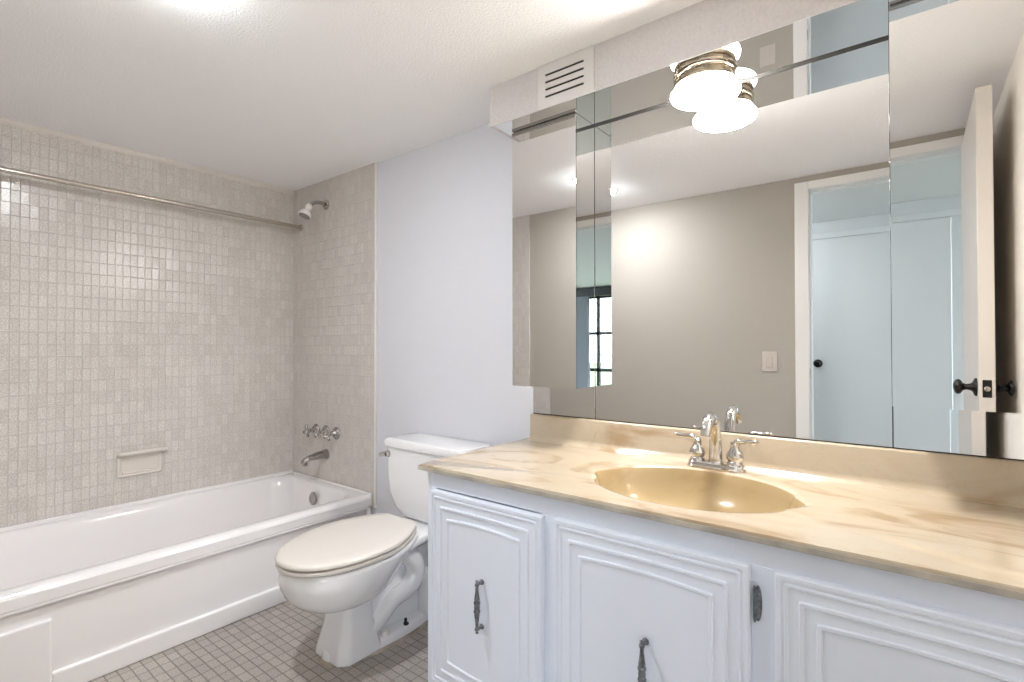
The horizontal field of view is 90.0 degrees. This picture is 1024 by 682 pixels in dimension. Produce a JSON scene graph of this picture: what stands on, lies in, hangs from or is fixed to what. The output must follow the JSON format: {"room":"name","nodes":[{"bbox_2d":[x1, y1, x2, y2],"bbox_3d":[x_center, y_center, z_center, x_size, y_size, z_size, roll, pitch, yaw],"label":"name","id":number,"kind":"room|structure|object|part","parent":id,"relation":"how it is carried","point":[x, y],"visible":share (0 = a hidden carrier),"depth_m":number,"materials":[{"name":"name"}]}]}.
{"room":"bathroom","nodes":[
{"label":"bathroom","id":0,"kind":"room"},
{"bbox_2d":[89,601,427,681],"bbox_3d":[-0.519,1.180,1.490,3.413,0.100,1.769,-1,-1,38],"label":"floor","id":1,"kind":"structure","parent":0,"point":[277,643],"depth_m":1.82,"materials":[{"name":"tile"}]},
{"bbox_2d":[0,470,371,681],"bbox_3d":[-1.494,0.950,2.212,0.771,0.378,1.572,-1,-1,38],"label":"bathtub","id":2,"kind":"object","parent":1,"relation":"on","point":[86,596],"visible":0.84,"depth_m":2.05,"materials":[{"name":"white ceramic"}]},
{"bbox_3d":[-1.077,0.850,2.766,0.068,0.068,0.015,-1,-1,38],"label":"overflow plate","id":3,"kind":"part","parent":2,"relation":"part of","materials":[{"name":"silver metal"}]},
{"bbox_2d":[275,433,490,667],"bbox_3d":[-0.506,0.779,1.949,0.497,0.712,0.775,-1,-1,38],"label":"toilet","id":4,"kind":"object","parent":1,"relation":"on","point":[367,574],"visible":0.94,"depth_m":1.85,"materials":[{"name":"white ceramic"}]},
{"bbox_3d":[-0.597,0.744,1.860,0.386,0.020,0.520,-1,-1,38],"label":"seat","id":5,"kind":"part","parent":4,"relation":"part of","materials":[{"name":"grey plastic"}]},
{"bbox_3d":[-0.597,0.723,1.859,0.388,0.024,0.521,-1,-1,38],"label":"lid","id":6,"kind":"part","parent":4,"relation":"part of","materials":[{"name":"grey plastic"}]},
{"bbox_3d":[-0.594,0.836,1.862,0.379,0.166,0.515,-1,-1,38],"label":"bowl","id":7,"kind":"part","parent":4,"relation":"part of","materials":[{"name":"white ceramic"}]},
{"bbox_3d":[-0.519,1.116,1.993,0.212,0.040,0.473,-1,-1,38],"label":"foot plate","id":8,"kind":"part","parent":4,"relation":"part of","materials":[{"name":"white ceramic"}]},
{"bbox_3d":[-0.565,0.493,2.243,0.048,0.027,0.024,-1,-1,38],"label":"lever arm","id":9,"kind":"part","parent":4,"relation":"part of","materials":[{"name":"silver metal"}]},
{"bbox_3d":[-0.322,0.614,2.184,0.470,0.304,0.180,-1,-1,38],"label":"tank","id":10,"kind":"part","parent":4,"relation":"part of","materials":[{"name":"white ceramic"}]},
{"bbox_3d":[-0.325,0.444,2.182,0.492,0.036,0.191,-1,-1,38],"label":"tank lid","id":11,"kind":"part","parent":4,"relation":"part of","materials":[{"name":"white ceramic"}]},
{"bbox_2d":[428,472,1023,681],"bbox_3d":[0.464,0.758,1.317,1.438,0.738,0.596,-1,-1,38],"label":"vanity cabinet","id":12,"kind":"object","parent":1,"relation":"on","point":[523,587],"visible":0.97,"depth_m":1.10,"materials":[{"name":"white paint"}]},
{"bbox_3d":[-0.095,0.721,1.387,0.018,0.144,0.019,-1,-1,38],"label":"pull handle","id":13,"kind":"part","parent":12,"relation":"part of","materials":[{"name":"grey metal"}]},
{"bbox_3d":[-0.082,0.727,1.413,0.405,0.568,0.018,-1,-1,38],"label":"cabinet door","id":14,"kind":"part","parent":12,"relation":"part of","materials":[{"name":"white paint"}]},
{"bbox_3d":[0.278,0.713,1.097,0.018,0.144,0.019,-1,-1,38],"label":"pull handle","id":15,"kind":"part","parent":12,"relation":"part of","materials":[{"name":"grey metal"}]},
{"bbox_3d":[0.285,0.653,1.105,0.015,0.015,0.020,-1,-1,38],"label":"pull post","id":16,"kind":"part","parent":12,"relation":"part of","materials":[{"name":"grey metal"}]},
{"bbox_3d":[0.284,0.721,1.128,0.450,0.572,0.018,-1,-1,38],"label":"cabinet door","id":17,"kind":"part","parent":12,"relation":"part of","materials":[{"name":"white paint"}]},
{"bbox_2d":[418,413,1023,600],"bbox_3d":[0.463,0.395,1.339,1.461,0.240,0.569,-1,-1,38],"label":"countertop","id":18,"kind":"structure","parent":12,"relation":"on","point":[951,519],"depth_m":1.25,"materials":[{"name":"stone"}]},
{"bbox_2d":[595,467,804,512],"bbox_3d":[0.455,0.445,1.321,0.530,0.139,0.384,-1,-1,38],"label":"sink basin","id":19,"kind":"object","parent":18,"relation":"in","point":[700,490],"depth_m":1.45,"materials":[{"name":"beige ceramic"}]},
{"bbox_2d":[674,412,758,472],"bbox_3d":[0.590,0.289,1.492,0.154,0.168,0.192,0,-1,-14],"label":"sink faucet","id":20,"kind":"object","parent":18,"relation":"on","point":[710,426],"visible":1,"depth_m":1.48,"materials":[{"name":"silver metal"}]},
{"bbox_3d":[0.528,0.292,1.546,0.077,0.032,0.021,0,-1,23],"label":"lever","id":21,"kind":"part","parent":20,"relation":"part of","materials":[{"name":"silver metal"}]},
{"bbox_3d":[0.571,0.281,1.468,0.041,0.153,0.127,-1,-1,38],"label":"spout","id":22,"kind":"part","parent":20,"relation":"part of","materials":[{"name":"silver metal"}]},
{"bbox_3d":[0.598,0.363,1.501,0.166,0.020,0.054,-1,-1,38],"label":"deck plate","id":23,"kind":"part","parent":20,"relation":"part of","materials":[{"name":"silver metal"}]},
{"bbox_3d":[0.657,0.291,1.446,0.021,0.032,0.077,0,-1,-38],"label":"lever","id":24,"kind":"part","parent":20,"relation":"part of","materials":[{"name":"silver metal"}]},
{"bbox_3d":[0.475,0.508,0.990,0.014,0.068,0.007,-1,-1,38],"label":"hinge plate","id":25,"kind":"part","parent":12,"relation":"part of","materials":[{"name":"grey metal"}]},
{"bbox_3d":[0.676,0.718,0.823,0.455,0.572,0.018,-1,-1,38],"label":"cabinet door","id":26,"kind":"part","parent":12,"relation":"part of","materials":[{"name":"white paint"}]},
{"bbox_2d":[0,0,703,190],"bbox_3d":[-0.538,-0.972,1.492,3.413,0.100,1.824,-1,-1,38],"label":"ceiling","id":27,"kind":"structure","parent":0,"point":[293,95],"depth_m":1.71,"materials":[{"name":"white paint"}]},
{"bbox_2d":[490,0,856,138],"bbox_3d":[0.568,-0.851,1.493,1.470,0.144,0.222,-1,-1,38],"label":"soffit","id":28,"kind":"structure","parent":0,"point":[705,26],"depth_m":1.44,"materials":[{"name":"paint"}]},
{"bbox_2d":[538,45,593,110],"bbox_3d":[0.172,-0.848,1.658,0.211,0.144,0.004,-1,-1,38],"label":"ceiling vent","id":29,"kind":"object","parent":28,"relation":"in","point":[569,77],"visible":1,"depth_m":1.65,"materials":[{"name":"white metal"}]},
{"bbox_2d":[494,0,910,135],"bbox_3d":[0.572,-0.778,1.485,1.451,0.001,0.215,-1,-1,38],"label":"mirror","id":30,"kind":"object","parent":28,"relation":"attached to","point":[859,22],"visible":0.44,"depth_m":1.40,"materials":[{"name":"silver glass"}]},
{"bbox_2d":[671,60,740,110],"bbox_3d":[0.565,-0.743,1.501,0.192,0.070,0.192,-1,-1,38],"label":"lamp","id":31,"kind":"object","parent":30,"relation":"attached to","point":[709,84],"visible":1,"depth_m":1.45,"materials":[{"name":"white glass"}]},
{"bbox_2d":[371,123,1017,547],"bbox_3d":[-0.014,0.111,2.152,3.413,2.052,0.120,-1,-1,38],"label":"wall","id":32,"kind":"structure","parent":0,"point":[445,359],"depth_m":2.29,"materials":[{"name":"white paint"}]},
{"bbox_2d":[293,163,374,507],"bbox_3d":[-1.004,-0.030,2.843,0.784,1.752,0.010,-1,-1,38],"label":"tiled wall","id":33,"kind":"structure","parent":32,"relation":"attached to","point":[334,250],"depth_m":2.80,"materials":[{"name":"tile"}]},
{"bbox_2d":[0,166,302,230],"bbox_3d":[-1.730,-0.677,2.412,0.040,0.040,1.574,-1,-1,38],"label":"shower rod","id":34,"kind":"object","parent":33,"relation":"attached to","point":[2,169],"visible":1,"depth_m":2.38,"materials":[{"name":"silver metal"}]},
{"bbox_2d":[303,424,318,436],"bbox_3d":[-1.137,0.505,2.889,0.071,0.071,0.071,-1,-1,38],"label":"tap","id":35,"kind":"object","parent":33,"relation":"attached to","point":[307,430],"visible":0.85,"depth_m":2.87,"materials":[{"name":"silver metal"}]},
{"bbox_3d":[-1.150,0.504,2.872,0.071,0.071,0.018,-1,-1,38],"label":"cross handle","id":36,"kind":"part","parent":35,"relation":"part of","materials":[{"name":"silver metal"}]},
{"bbox_3d":[-1.142,0.504,2.882,0.035,0.035,0.053,-1,-1,38],"label":"stem","id":37,"kind":"part","parent":35,"relation":"part of","materials":[{"name":"silver metal"}]},
{"bbox_2d":[298,199,328,219],"bbox_3d":[-1.091,-0.728,2.809,0.069,0.133,0.162,-1,-1,38],"label":"fitting","id":38,"kind":"object","parent":33,"relation":"attached to","point":[305,213],"visible":1,"depth_m":2.78,"materials":[{"name":"silver metal"}]},
{"bbox_3d":[-1.075,-0.754,2.830,0.021,0.048,0.108,-1,-1,38],"label":"shower arm","id":39,"kind":"part","parent":38,"relation":"part of","materials":[{"name":"silver metal"}]},
{"bbox_2d":[301,449,328,465],"bbox_3d":[-1.079,0.634,2.795,0.062,0.070,0.146,-1,-1,38],"label":"tub spout","id":40,"kind":"object","parent":33,"relation":"attached to","point":[324,454],"visible":1,"depth_m":2.79,"materials":[{"name":"silver metal"}]},
{"bbox_2d":[313,425,329,437],"bbox_3d":[-1.058,0.504,2.828,0.068,0.068,0.071,-1,-1,38],"label":"tap","id":41,"kind":"object","parent":33,"relation":"attached to","point":[318,431],"visible":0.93,"depth_m":2.82,"materials":[{"name":"silver metal"}]},
{"bbox_3d":[-1.071,0.504,2.811,0.061,0.061,0.018,-1,-1,38],"label":"cross handle","id":42,"kind":"part","parent":41,"relation":"part of","materials":[{"name":"silver metal"}]},
{"bbox_3d":[-1.063,0.504,2.821,0.035,0.035,0.053,-1,-1,38],"label":"stem","id":43,"kind":"part","parent":41,"relation":"part of","materials":[{"name":"silver metal"}]},
{"bbox_2d":[323,427,339,440],"bbox_3d":[-0.979,0.503,2.766,0.068,0.068,0.071,-1,-1,38],"label":"tap","id":44,"kind":"object","parent":33,"relation":"attached to","point":[335,433],"visible":1,"depth_m":2.77,"materials":[{"name":"silver metal"}]},
{"bbox_3d":[-0.992,0.503,2.749,0.066,0.066,0.018,-1,-1,38],"label":"cross handle","id":45,"kind":"part","parent":44,"relation":"part of","materials":[{"name":"silver metal"}]},
{"bbox_3d":[-0.984,0.503,2.759,0.035,0.035,0.053,-1,-1,38],"label":"stem","id":46,"kind":"part","parent":44,"relation":"part of","materials":[{"name":"silver metal"}]},
{"bbox_2d":[374,162,377,507],"bbox_3d":[-0.691,-0.033,2.598,0.012,1.752,0.012,-1,-1,38],"label":"trim","id":47,"kind":"structure","parent":32,"relation":"attached to","point":[376,163],"depth_m":2.59,"materials":[{"name":"white paint"}]},
{"bbox_2d":[512,113,594,388],"bbox_3d":[0.148,-0.304,1.865,0.272,0.936,0.133,-1,-1,38],"label":"medicine cabinet","id":48,"kind":"object","parent":32,"relation":"attached to","point":[553,189],"visible":1,"depth_m":1.80,"materials":[{"name":"silver metal"}]},
{"bbox_2d":[533,128,594,418],"bbox_3d":[0.190,-0.244,1.918,0.270,1.045,0.004,-1,-1,38],"label":"wall mirror","id":49,"kind":"object","parent":32,"relation":"attached to","point":[579,402],"visible":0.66,"depth_m":1.90,"materials":[{"name":"silver glass"}]},
{"bbox_2d":[595,40,892,446],"bbox_3d":[0.634,-0.248,1.573,0.851,1.045,0.004,-1,-1,38],"label":"wall mirror","id":50,"kind":"object","parent":32,"relation":"attached to","point":[743,244],"visible":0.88,"depth_m":1.50,"materials":[{"name":"silver glass"}]},
{"bbox_2d":[527,413,1023,507],"bbox_3d":[0.635,0.326,1.539,1.435,0.098,0.043,-1,-1,38],"label":"backsplash","id":51,"kind":"structure","parent":32,"relation":"attached to","point":[962,477],"depth_m":1.37,"materials":[{"name":"stone"}]},
{"bbox_2d":[534,37,1023,460],"bbox_3d":[0.648,-0.251,1.561,1.435,1.055,0.006,-1,-1,38],"label":"trim","id":52,"kind":"structure","parent":32,"relation":"attached to","point":[887,38],"depth_m":1.41,"materials":[{"name":"silver metal"}]},
{"bbox_2d":[889,0,1023,413],"bbox_3d":[1.046,-0.315,1.155,0.305,0.932,0.148,-1,-1,38],"label":"medicine cabinet","id":53,"kind":"object","parent":32,"relation":"attached to","point":[956,67],"visible":1,"depth_m":1.12,"materials":[{"name":"silver metal"}]},
{"bbox_2d":[893,406,1023,459],"bbox_3d":[1.093,-0.253,1.216,0.308,1.045,0.004,-1,-1,38],"label":"wall mirror","id":54,"kind":"object","parent":32,"relation":"attached to","point":[979,433],"visible":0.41,"depth_m":1.22,"materials":[{"name":"silver glass"}]},
{"bbox_3d":[-1.881,0.116,2.451,0.100,2.052,1.704,-1,-1,38],"label":"wall","id":55,"kind":"structure","parent":0,"visible":0},
{"bbox_2d":[0,124,293,527],"bbox_3d":[-1.804,-0.034,2.462,0.010,1.752,1.594,-1,-1,38],"label":"tiled wall","id":56,"kind":"structure","parent":55,"relation":"attached to","point":[127,324],"depth_m":2.44,"materials":[{"name":"tile"}]},
{"bbox_2d":[116,446,168,477],"bbox_3d":[-1.769,0.581,2.460,0.039,0.123,0.208,-1,-1,38],"label":"soap dish","id":57,"kind":"object","parent":56,"relation":"attached to","point":[132,463],"visible":1,"depth_m":2.46,"materials":[{"name":"beige ceramic"}]},
{"bbox_2d":[0,117,293,195],"bbox_3d":[-1.798,-0.894,2.466,0.010,0.032,1.594,-1,-1,38],"label":"trim","id":58,"kind":"structure","parent":56,"relation":"attached to","point":[27,127],"depth_m":2.45,"materials":[{"name":"beige ceramic"}]}
]}

